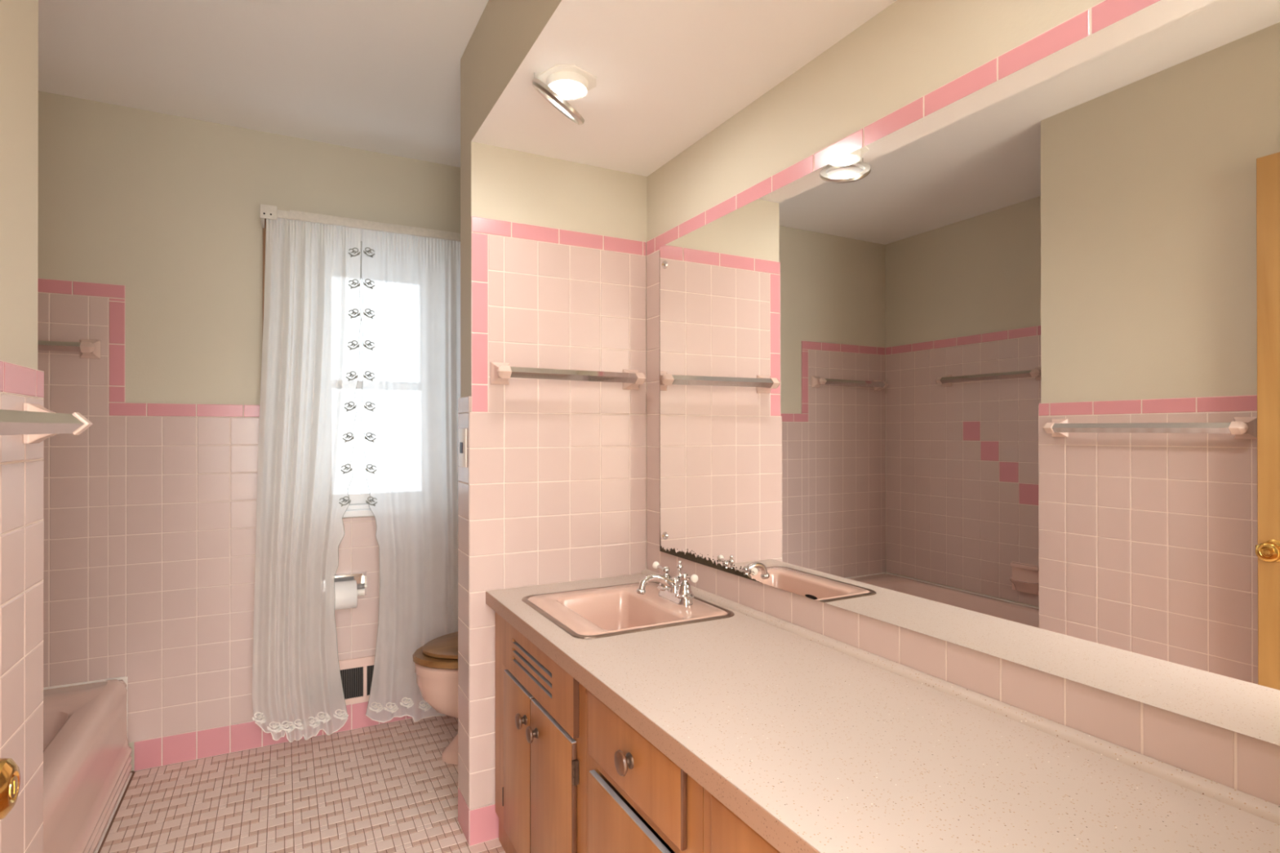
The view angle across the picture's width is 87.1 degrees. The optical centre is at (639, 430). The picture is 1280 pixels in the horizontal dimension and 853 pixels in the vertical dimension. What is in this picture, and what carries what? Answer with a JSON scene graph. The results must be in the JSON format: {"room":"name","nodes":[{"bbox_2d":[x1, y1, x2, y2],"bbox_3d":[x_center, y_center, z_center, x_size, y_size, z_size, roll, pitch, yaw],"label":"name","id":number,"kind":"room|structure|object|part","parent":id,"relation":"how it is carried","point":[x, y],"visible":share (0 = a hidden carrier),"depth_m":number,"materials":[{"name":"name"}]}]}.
{"room":"bathroom","nodes":[
{"label":"bathroom","id":0,"kind":"room"},
{"bbox_2d":[0,757,20,819],"bbox_3d":[-0.480,0.225,0.318,0.099,2.035,0.781,0,0,-28],"label":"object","id":1,"kind":"structure","parent":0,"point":[10,772],"depth_m":0.63,"materials":[{"name":"gold metal"}]},
{"bbox_2d":[0,0,44,852],"bbox_3d":[-1.119,0.024,0.293,0.936,2.459,1.605,0,0,-28],"label":"wall","id":2,"kind":"structure","parent":0,"point":[21,464],"depth_m":1.12,"materials":[{"name":"pink tile"}]},
{"bbox_2d":[0,403,92,444],"bbox_3d":[-0.874,-0.011,0.921,0.084,0.072,0.615,0,0,-28],"label":"towel bar","id":3,"kind":"object","parent":2,"relation":"attached to","point":[36,423],"visible":1,"depth_m":1.01,"materials":[{"name":"silver metal"}]},
{"bbox_2d":[37,90,460,771],"bbox_3d":[-1.501,0.030,2.762,2.570,2.459,0.129,0,0,-28],"label":"wall","id":4,"kind":"structure","parent":0,"point":[150,231],"depth_m":2.54,"materials":[{"name":"beige paint"}]},
{"bbox_2d":[37,339,101,359],"bbox_3d":[-2.196,-0.294,2.276,0.577,0.072,0.084,0,0,-28],"label":"towel bar","id":5,"kind":"object","parent":4,"relation":"attached to","point":[87,348],"visible":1,"depth_m":2.36,"materials":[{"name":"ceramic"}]},
{"bbox_3d":[-1.967,-0.296,2.397,0.060,0.068,0.084,0,0,-28],"label":"post","id":6,"kind":"part","parent":5,"relation":"part of","materials":[{"name":"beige ceramic"}]},
{"bbox_2d":[334,571,367,596],"bbox_3d":[-1.225,0.649,2.792,0.175,0.102,0.075,0,0,-28],"label":"toilet paper holder","id":7,"kind":"object","parent":4,"relation":"attached to","point":[360,577],"visible":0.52,"depth_m":2.82,"materials":[{"name":"silver metal"}]},
{"bbox_2d":[334,580,357,609],"bbox_3d":[-1.223,0.675,2.766,0.105,0.112,0.112,0,0,-28],"label":"toilet paper roll","id":8,"kind":"object","parent":7,"relation":"on","point":[345,592],"visible":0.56,"depth_m":2.73,"materials":[{"name":"white paper"}]},
{"bbox_2d":[334,572,363,577],"bbox_3d":[-1.235,0.603,2.811,0.148,0.011,0.027,0,0,-28],"label":"hood","id":9,"kind":"object","parent":7,"relation":"attached to","point":[355,575],"depth_m":2.82,"materials":[{"name":"silver metal"}]},
{"bbox_3d":[-1.155,0.643,2.827,0.009,0.090,0.072,0,0,-28],"label":"arm","id":10,"kind":"part","parent":7,"relation":"part of","materials":[{"name":"silver metal"}]},
{"bbox_2d":[338,655,374,705],"bbox_3d":[-1.242,1.054,2.818,0.350,0.188,0.010,0,0,-28],"label":"air vent","id":11,"kind":"object","parent":4,"relation":"in","point":[356,673],"visible":0.35,"depth_m":2.84,"materials":[{"name":"metal"}]},
{"bbox_2d":[342,666,362,699],"bbox_3d":[-1.234,1.061,2.823,0.132,0.130,0.005,0,0,-28],"label":"grille","id":12,"kind":"object","parent":11,"relation":"attached to","point":[352,677],"depth_m":2.84,"materials":[{"name":"grey metal"}]},
{"bbox_2d":[367,665,373,695],"bbox_3d":[-1.138,1.061,2.874,0.048,0.130,0.005,0,0,-28],"label":"grille","id":13,"kind":"object","parent":11,"relation":"attached to","point":[370,668],"depth_m":2.87,"materials":[{"name":"grey metal"}]},
{"bbox_2d":[260,204,460,241],"bbox_3d":[-1.098,-0.832,2.819,0.854,0.052,0.170,0,0,-28],"label":"curtain rod","id":14,"kind":"object","parent":4,"relation":"attached to","point":[267,211],"visible":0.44,"depth_m":2.70,"materials":[{"name":"white metal"}]},
{"bbox_2d":[252,217,361,742],"bbox_3d":[-1.295,0.195,2.630,0.383,2.023,0.052,0,0,-28],"label":"curtain","id":15,"kind":"object","parent":14,"relation":"hanging from","point":[310,366],"visible":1,"depth_m":2.63,"materials":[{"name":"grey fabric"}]},
{"bbox_2d":[252,711,265,724],"bbox_3d":[-1.441,1.090,2.557,0.056,0.048,0.001,0,0,-28],"label":"flower","id":16,"kind":"object","parent":15,"relation":"on","point":[259,717],"depth_m":2.56,"materials":[{"name":"white fabric"}]},
{"bbox_2d":[266,721,284,733],"bbox_3d":[-1.382,1.124,2.553,0.056,0.048,0.001,0,0,-28],"label":"flower","id":17,"kind":"object","parent":15,"relation":"on","point":[273,729],"depth_m":2.56,"materials":[{"name":"white fabric"}]},
{"bbox_2d":[279,720,295,733],"bbox_3d":[-1.351,1.134,2.582,0.056,0.048,0.001,0,0,-28],"label":"flower","id":18,"kind":"object","parent":15,"relation":"on","point":[289,724],"depth_m":2.58,"materials":[{"name":"white fabric"}]},
{"bbox_2d":[292,719,302,730],"bbox_3d":[-1.319,1.141,2.615,0.056,0.048,0.001,0,0,-28],"label":"flower","id":19,"kind":"object","parent":15,"relation":"on","point":[299,722],"depth_m":2.62,"materials":[{"name":"white fabric"}]},
{"bbox_3d":[-1.312,1.154,2.619,0.324,0.104,0.042,0,0,-26],"label":"hem cord","id":20,"kind":"part","parent":15,"relation":"part of","materials":[{"name":"white fabric"}]},
{"bbox_2d":[308,716,319,728],"bbox_3d":[-1.282,1.144,2.642,0.056,0.048,0.001,0,0,-28],"label":"flower","id":21,"kind":"object","parent":15,"relation":"on","point":[313,723],"depth_m":2.65,"materials":[{"name":"white fabric"}]},
{"bbox_2d":[315,711,330,723],"bbox_3d":[-1.241,1.123,2.637,0.056,0.048,0.001,0,0,-28],"label":"flower","id":22,"kind":"object","parent":15,"relation":"on","point":[325,717],"depth_m":2.64,"materials":[{"name":"white fabric"}]},
{"bbox_2d":[333,709,348,720],"bbox_3d":[-1.189,1.128,2.676,0.056,0.048,0.001,0,0,-28],"label":"flower","id":23,"kind":"object","parent":15,"relation":"on","point":[338,714],"depth_m":2.68,"materials":[{"name":"white fabric"}]},
{"bbox_2d":[338,496,351,506],"bbox_3d":[-1.179,0.281,2.690,0.045,0.042,0.001,0,0,-28],"label":"flower","id":24,"kind":"object","parent":15,"relation":"on","point":[344,500],"depth_m":2.69,"materials":[{"name":"white fabric"}]},
{"bbox_2d":[340,463,352,474],"bbox_3d":[-1.174,0.152,2.693,0.045,0.042,0.001,0,0,-28],"label":"flower","id":25,"kind":"object","parent":15,"relation":"on","point":[345,468],"depth_m":2.69,"materials":[{"name":"white fabric"}]},
{"bbox_2d":[342,432,354,442],"bbox_3d":[-1.168,0.026,2.697,0.045,0.042,0.001,0,0,-28],"label":"flower","id":26,"kind":"object","parent":15,"relation":"on","point":[348,436],"depth_m":2.70,"materials":[{"name":"white fabric"}]},
{"bbox_2d":[343,401,355,411],"bbox_3d":[-1.163,-0.098,2.700,0.045,0.042,0.001,0,0,-28],"label":"flower","id":27,"kind":"object","parent":15,"relation":"on","point":[349,406],"depth_m":2.70,"materials":[{"name":"white fabric"}]},
{"bbox_2d":[346,371,357,381],"bbox_3d":[-1.157,-0.220,2.703,0.045,0.042,0.001,0,0,-28],"label":"flower","id":28,"kind":"object","parent":15,"relation":"on","point":[351,375],"depth_m":2.70,"materials":[{"name":"white fabric"}]},
{"bbox_2d":[347,340,359,350],"bbox_3d":[-1.152,-0.344,2.706,0.045,0.042,0.001,0,0,-28],"label":"flower","id":29,"kind":"object","parent":15,"relation":"on","point":[353,344],"depth_m":2.71,"materials":[{"name":"white fabric"}]},
{"bbox_2d":[348,308,359,318],"bbox_3d":[-1.150,-0.471,2.708,0.045,0.042,0.001,0,0,-28],"label":"flower","id":30,"kind":"object","parent":15,"relation":"on","point":[355,313],"depth_m":2.71,"materials":[{"name":"white fabric"}]},
{"bbox_2d":[348,279,359,288],"bbox_3d":[-1.150,-0.591,2.708,0.045,0.042,0.001,0,0,-28],"label":"flower","id":31,"kind":"object","parent":15,"relation":"on","point":[353,283],"depth_m":2.71,"materials":[{"name":"white fabric"}]},
{"bbox_2d":[348,247,359,257],"bbox_3d":[-1.150,-0.718,2.709,0.045,0.042,0.001,0,0,-28],"label":"flower","id":32,"kind":"object","parent":15,"relation":"on","point":[355,251],"depth_m":2.71,"materials":[{"name":"white fabric"}]},
{"bbox_2d":[360,229,460,722],"bbox_3d":[-0.940,0.201,2.818,0.422,2.037,0.036,0,0,-30],"label":"curtain","id":33,"kind":"object","parent":14,"relation":"hanging from","point":[411,357],"visible":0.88,"depth_m":2.80,"materials":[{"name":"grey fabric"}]},
{"bbox_2d":[363,371,374,381],"bbox_3d":[-1.099,-0.222,2.734,0.045,0.042,0.001,0,0,-28],"label":"flower","id":34,"kind":"object","parent":33,"relation":"on","point":[368,375],"depth_m":2.73,"materials":[{"name":"white fabric"}]},
{"bbox_2d":[363,340,374,350],"bbox_3d":[-1.100,-0.348,2.734,0.045,0.042,0.001,0,0,-28],"label":"flower","id":35,"kind":"object","parent":33,"relation":"on","point":[369,344],"depth_m":2.73,"materials":[{"name":"white fabric"}]},
{"bbox_2d":[363,308,374,319],"bbox_3d":[-1.100,-0.476,2.734,0.045,0.042,0.001,0,0,-28],"label":"flower","id":36,"kind":"object","parent":33,"relation":"on","point":[366,308],"depth_m":2.73,"materials":[{"name":"white fabric"}]},
{"bbox_2d":[363,279,374,288],"bbox_3d":[-1.100,-0.597,2.735,0.045,0.042,0.001,0,0,-28],"label":"flower","id":37,"kind":"object","parent":33,"relation":"on","point":[369,282],"depth_m":2.73,"materials":[{"name":"white fabric"}]},
{"bbox_2d":[363,247,374,257],"bbox_3d":[-1.100,-0.725,2.735,0.045,0.042,0.001,0,0,-28],"label":"flower","id":38,"kind":"object","parent":33,"relation":"on","point":[364,252],"depth_m":2.74,"materials":[{"name":"white fabric"}]},
{"bbox_2d":[364,401,375,411],"bbox_3d":[-1.098,-0.099,2.734,0.045,0.042,0.001,0,0,-28],"label":"flower","id":39,"kind":"object","parent":33,"relation":"on","point":[370,405],"depth_m":2.73,"materials":[{"name":"white fabric"}]},
{"bbox_2d":[364,432,376,442],"bbox_3d":[-1.095,0.026,2.735,0.045,0.042,0.001,0,0,-28],"label":"flower","id":40,"kind":"object","parent":33,"relation":"on","point":[371,436],"depth_m":2.73,"materials":[{"name":"white fabric"}]},
{"bbox_2d":[364,463,376,474],"bbox_3d":[-1.093,0.155,2.736,0.045,0.042,0.001,0,0,-28],"label":"flower","id":41,"kind":"object","parent":33,"relation":"on","point":[370,468],"depth_m":2.74,"materials":[{"name":"white fabric"}]},
{"bbox_2d":[365,496,377,506],"bbox_3d":[-1.091,0.287,2.737,0.045,0.042,0.001,0,0,-28],"label":"flower","id":42,"kind":"object","parent":33,"relation":"on","point":[370,500],"depth_m":2.74,"materials":[{"name":"white fabric"}]},
{"bbox_2d":[368,702,383,712],"bbox_3d":[-1.073,1.125,2.739,0.056,0.048,0.001,0,0,-28],"label":"flower","id":43,"kind":"object","parent":33,"relation":"on","point":[374,707],"depth_m":2.74,"materials":[{"name":"white fabric"}]},
{"bbox_2d":[384,702,398,713],"bbox_3d":[-1.016,1.132,2.753,0.056,0.048,0.001,0,0,-28],"label":"flower","id":44,"kind":"object","parent":33,"relation":"on","point":[389,709],"depth_m":2.76,"materials":[{"name":"white fabric"}]},
{"bbox_3d":[-0.932,1.185,2.821,0.406,0.074,0.034,0,0,-28],"label":"hem cord","id":45,"kind":"part","parent":33,"relation":"part of","materials":[{"name":"white fabric"}]},
{"bbox_2d":[400,697,413,708],"bbox_3d":[-0.965,1.126,2.789,0.056,0.048,0.001,0,0,-28],"label":"flower","id":46,"kind":"object","parent":33,"relation":"on","point":[406,702],"depth_m":2.80,"materials":[{"name":"white fabric"}]},
{"bbox_2d":[418,700,431,711],"bbox_3d":[-0.907,1.158,2.836,0.056,0.048,0.001,0,0,-28],"label":"flower","id":47,"kind":"object","parent":33,"relation":"on","point":[423,705],"depth_m":2.84,"materials":[{"name":"white fabric"}]},
{"bbox_2d":[262,217,460,517],"bbox_3d":[-1.155,-0.249,2.931,0.850,1.222,0.144,0,0,-28],"label":"window","id":48,"kind":"structure","parent":4,"relation":"in","point":[357,507],"depth_m":2.85,"materials":[{"name":"white paint"}]},
{"bbox_3d":[-1.130,0.348,2.898,0.837,0.028,0.066,0,0,-28],"label":"sill","id":49,"kind":"part","parent":48,"relation":"part of","materials":[{"name":"white paint"}]},
{"bbox_3d":[-1.150,-0.230,2.951,0.497,1.130,0.113,0,0,-28],"label":"frame","id":50,"kind":"part","parent":48,"relation":"part of","materials":[{"name":"white paint"}]},
{"bbox_3d":[-1.146,0.050,2.944,0.457,0.530,0.032,0,0,-28],"label":"sash","id":51,"kind":"part","parent":48,"relation":"part of","materials":[{"name":"white paint"}]},
{"bbox_3d":[-1.164,-0.475,2.978,0.457,0.580,0.032,0,0,-28],"label":"sash","id":52,"kind":"part","parent":48,"relation":"part of","materials":[{"name":"white paint"}]},
{"bbox_3d":[-1.125,-0.263,2.889,0.837,1.194,0.022,0,0,-28],"label":"casing","id":53,"kind":"part","parent":48,"relation":"part of","materials":[{"name":"white paint"}]},
{"bbox_2d":[38,0,488,167],"bbox_3d":[-0.777,-1.243,1.396,2.570,0.080,3.228,0,0,-28],"label":"ceiling","id":54,"kind":"structure","parent":0,"point":[378,76],"depth_m":2.19,"materials":[{"name":"white paint"}]},
{"bbox_2d":[97,715,505,852],"bbox_3d":[-0.775,1.296,1.389,2.570,0.080,3.228,0,0,-28],"label":"floor","id":55,"kind":"structure","parent":0,"point":[385,788],"depth_m":2.29,"materials":[{"name":"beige tile"}]},
{"bbox_2d":[43,675,132,852],"bbox_3d":[-1.840,1.079,1.663,0.721,0.358,1.492,0,0,-28],"label":"bathtub","id":56,"kind":"object","parent":55,"relation":"on","point":[87,757],"visible":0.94,"depth_m":2.06,"materials":[{"name":"pink ceramic"}]},
{"bbox_2d":[412,631,457,764],"bbox_3d":[-0.558,0.891,2.689,0.671,0.735,0.500,0,0,-28],"label":"toilet","id":57,"kind":"object","parent":55,"relation":"on","point":[436,662],"visible":0.24,"depth_m":2.49,"materials":[{"name":"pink ceramic"}]},
{"bbox_3d":[-0.655,0.858,2.637,0.451,0.026,0.388,0,0,-28],"label":"seat","id":58,"kind":"part","parent":57,"relation":"part of","materials":[{"name":"brown wood"}]},
{"bbox_3d":[-0.641,0.831,2.645,0.410,0.026,0.334,0,0,-28],"label":"seat lid","id":59,"kind":"part","parent":57,"relation":"part of","materials":[{"name":"brown wood"}]},
{"bbox_2d":[495,612,586,852],"bbox_3d":[-0.064,0.892,1.870,0.566,0.728,0.701,0,0,-28],"label":"vanity cabinet","id":60,"kind":"object","parent":55,"relation":"on","point":[540,708],"visible":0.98,"depth_m":1.68,"materials":[{"name":"brown wood"}]},
{"bbox_3d":[-0.317,0.756,1.754,0.011,0.040,0.040,0,0,-28],"label":"knob","id":61,"kind":"part","parent":60,"relation":"part of","materials":[{"name":"metal"}]},
{"bbox_3d":[-0.333,0.918,1.841,0.014,0.456,0.240,0,0,-28],"label":"door","id":62,"kind":"part","parent":60,"relation":"part of","materials":[{"name":"brown wood"}]},
{"bbox_3d":[-0.305,0.756,1.759,0.016,0.026,0.026,0,0,-28],"label":"knob","id":63,"kind":"part","parent":60,"relation":"part of","materials":[{"name":"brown metal"}]},
{"bbox_3d":[-0.275,0.756,1.676,0.011,0.040,0.040,0,0,-28],"label":"knob","id":64,"kind":"part","parent":60,"relation":"part of","materials":[{"name":"metal"}]},
{"bbox_3d":[-0.264,0.756,1.681,0.016,0.026,0.026,0,0,-28],"label":"knob","id":65,"kind":"part","parent":60,"relation":"part of","materials":[{"name":"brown metal"}]},
{"bbox_3d":[-0.267,0.607,1.716,0.014,0.134,0.545,0,0,-28],"label":"louvre panel","id":66,"kind":"part","parent":60,"relation":"part of","materials":[{"name":"brown wood"}]},
{"bbox_3d":[-0.210,0.918,1.608,0.014,0.456,0.282,0,0,-28],"label":"door","id":67,"kind":"part","parent":60,"relation":"part of","materials":[{"name":"brown wood"}]},
{"bbox_2d":[586,688,703,852],"bbox_3d":[0.207,0.890,1.357,0.566,0.728,0.455,0,0,-28],"label":"vanity cabinet","id":68,"kind":"object","parent":55,"relation":"on","point":[638,800],"visible":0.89,"depth_m":1.22,"materials":[{"name":"brown wood"}]},
{"bbox_3d":[-0.035,0.603,1.222,0.011,0.045,0.045,0,0,-28],"label":"knob","id":69,"kind":"part","parent":68,"relation":"part of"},
{"bbox_3d":[-0.015,0.926,1.240,0.014,0.437,0.372,0,0,-28],"label":"door","id":70,"kind":"part","parent":68,"relation":"part of","materials":[{"name":"brown wood"}]},
{"bbox_3d":[-0.024,0.603,1.228,0.016,0.029,0.029,0,0,-28],"label":"knob","id":71,"kind":"part","parent":68,"relation":"part of","materials":[{"name":"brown metal"}]},
{"bbox_2d":[703,787,780,852],"bbox_3d":[0.494,0.889,0.814,0.566,0.728,0.771,0,0,-28],"label":"vanity cabinet","id":72,"kind":"object","parent":55,"relation":"on","point":[724,832],"visible":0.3,"depth_m":0.96,"materials":[{"name":"brown wood"}]},
{"bbox_2d":[485,568,1279,852],"bbox_3d":[0.229,0.499,1.334,0.560,0.054,1.942,0,0,-28],"label":"countertop","id":73,"kind":"structure","parent":72,"relation":"on","point":[818,743],"depth_m":1.02,"materials":[{"name":"beige laminate"}]},
{"bbox_2d":[521,581,734,639],"bbox_3d":[-0.046,0.572,1.879,0.463,0.178,0.468,0,0,-28],"label":"sink","id":74,"kind":"object","parent":73,"relation":"in","point":[591,613],"visible":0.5,"depth_m":1.93,"materials":[{"name":"pink ceramic"}]},
{"bbox_2d":[635,560,697,605],"bbox_3d":[0.094,0.429,1.919,0.171,0.110,0.163,0,0,21],"label":"faucet","id":75,"kind":"object","parent":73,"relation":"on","point":[671,588],"visible":1,"depth_m":1.90,"materials":[{"name":"silver metal"}]},
{"bbox_3d":[0.054,0.432,1.910,0.145,0.059,0.040,0,0,-28],"label":"spout","id":76,"kind":"part","parent":75,"relation":"part of","materials":[{"name":"silver metal"}]},
{"bbox_3d":[0.066,0.406,1.993,0.012,0.016,0.035,0,0,-43],"label":"lever arm","id":77,"kind":"part","parent":75,"relation":"part of","materials":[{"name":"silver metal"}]},
{"bbox_3d":[0.077,0.431,1.980,0.053,0.066,0.053,0,0,-28],"label":"handle","id":78,"kind":"part","parent":75,"relation":"part of","materials":[{"name":"silver metal"}]},
{"bbox_3d":[0.115,0.415,1.942,0.019,0.082,0.019,0,0,-28],"label":"lift rod","id":79,"kind":"part","parent":75,"relation":"part of","materials":[{"name":"silver metal"}]},
{"bbox_3d":[0.125,0.431,1.889,0.053,0.066,0.053,0,0,-28],"label":"handle","id":80,"kind":"part","parent":75,"relation":"part of","materials":[{"name":"silver metal"}]},
{"bbox_3d":[0.134,0.408,1.874,0.012,0.014,0.035,0,0,-35],"label":"lever arm","id":81,"kind":"part","parent":75,"relation":"part of","materials":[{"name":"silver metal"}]},
{"bbox_2d":[457,38,647,846],"bbox_3d":[-0.280,0.028,2.251,0.618,2.459,0.154,0,0,-28],"label":"wall partition","id":82,"kind":"structure","parent":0,"point":[552,488],"depth_m":2.15,"materials":[{"name":"pink tile"}]},
{"bbox_2d":[458,428,466,467],"bbox_3d":[-0.557,0.052,2.106,0.008,0.120,0.095,0,0,-28],"label":"wall switch","id":83,"kind":"object","parent":82,"relation":"attached to","point":[462,432],"visible":1,"depth_m":2.09,"materials":[{"name":"white plastic"}]},
{"bbox_2d":[489,361,646,390],"bbox_3d":[-0.214,-0.176,2.153,0.515,0.071,0.084,0,0,-28],"label":"towel bar","id":84,"kind":"object","parent":82,"relation":"attached to","point":[500,373],"visible":1,"depth_m":2.10,"materials":[{"name":"silver metal"}]},
{"bbox_3d":[-0.415,-0.178,2.047,0.060,0.068,0.084,0,0,-28],"label":"post","id":85,"kind":"part","parent":84,"relation":"part of","materials":[{"name":"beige ceramic"}]},
{"bbox_3d":[-0.013,-0.175,2.260,0.060,0.068,0.084,0,0,-28],"label":"post","id":86,"kind":"part","parent":84,"relation":"part of","materials":[{"name":"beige ceramic"}]},
{"bbox_2d":[471,0,897,177],"bbox_3d":[0.211,-1.044,1.333,0.610,0.318,1.952,0,0,-28],"label":"ceiling","id":87,"kind":"structure","parent":0,"point":[668,73],"depth_m":1.65,"materials":[{"name":"beige paint"}]},
{"bbox_2d":[532,64,595,124],"bbox_3d":[-0.198,-0.831,1.694,0.151,0.108,0.155,0,0,42],"label":"ceiling light","id":88,"kind":"object","parent":87,"relation":"attached to","point":[558,83],"visible":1,"depth_m":1.66,"materials":[{"name":"white glass"}]},
{"bbox_3d":[-0.183,-0.862,1.697,0.091,0.015,0.091,0,0,-28],"label":"bulb","id":89,"kind":"part","parent":88,"relation":"part of","materials":[{"name":"white glass"}]},
{"bbox_2d":[646,0,1279,805],"bbox_3d":[0.317,0.027,1.903,0.127,2.459,3.108,0,0,-28],"label":"wall","id":90,"kind":"structure","parent":0,"point":[913,60],"depth_m":1.39,"materials":[{"name":"beige paint"}]},
{"bbox_2d":[659,0,1279,745],"bbox_3d":[0.484,-0.108,1.433,0.016,1.006,1.800,0,0,-28],"label":"wall mirror","id":91,"kind":"object","parent":90,"relation":"attached to","point":[997,375],"visible":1,"depth_m":1.12,"materials":[{"name":"white mirror"}]}
]}

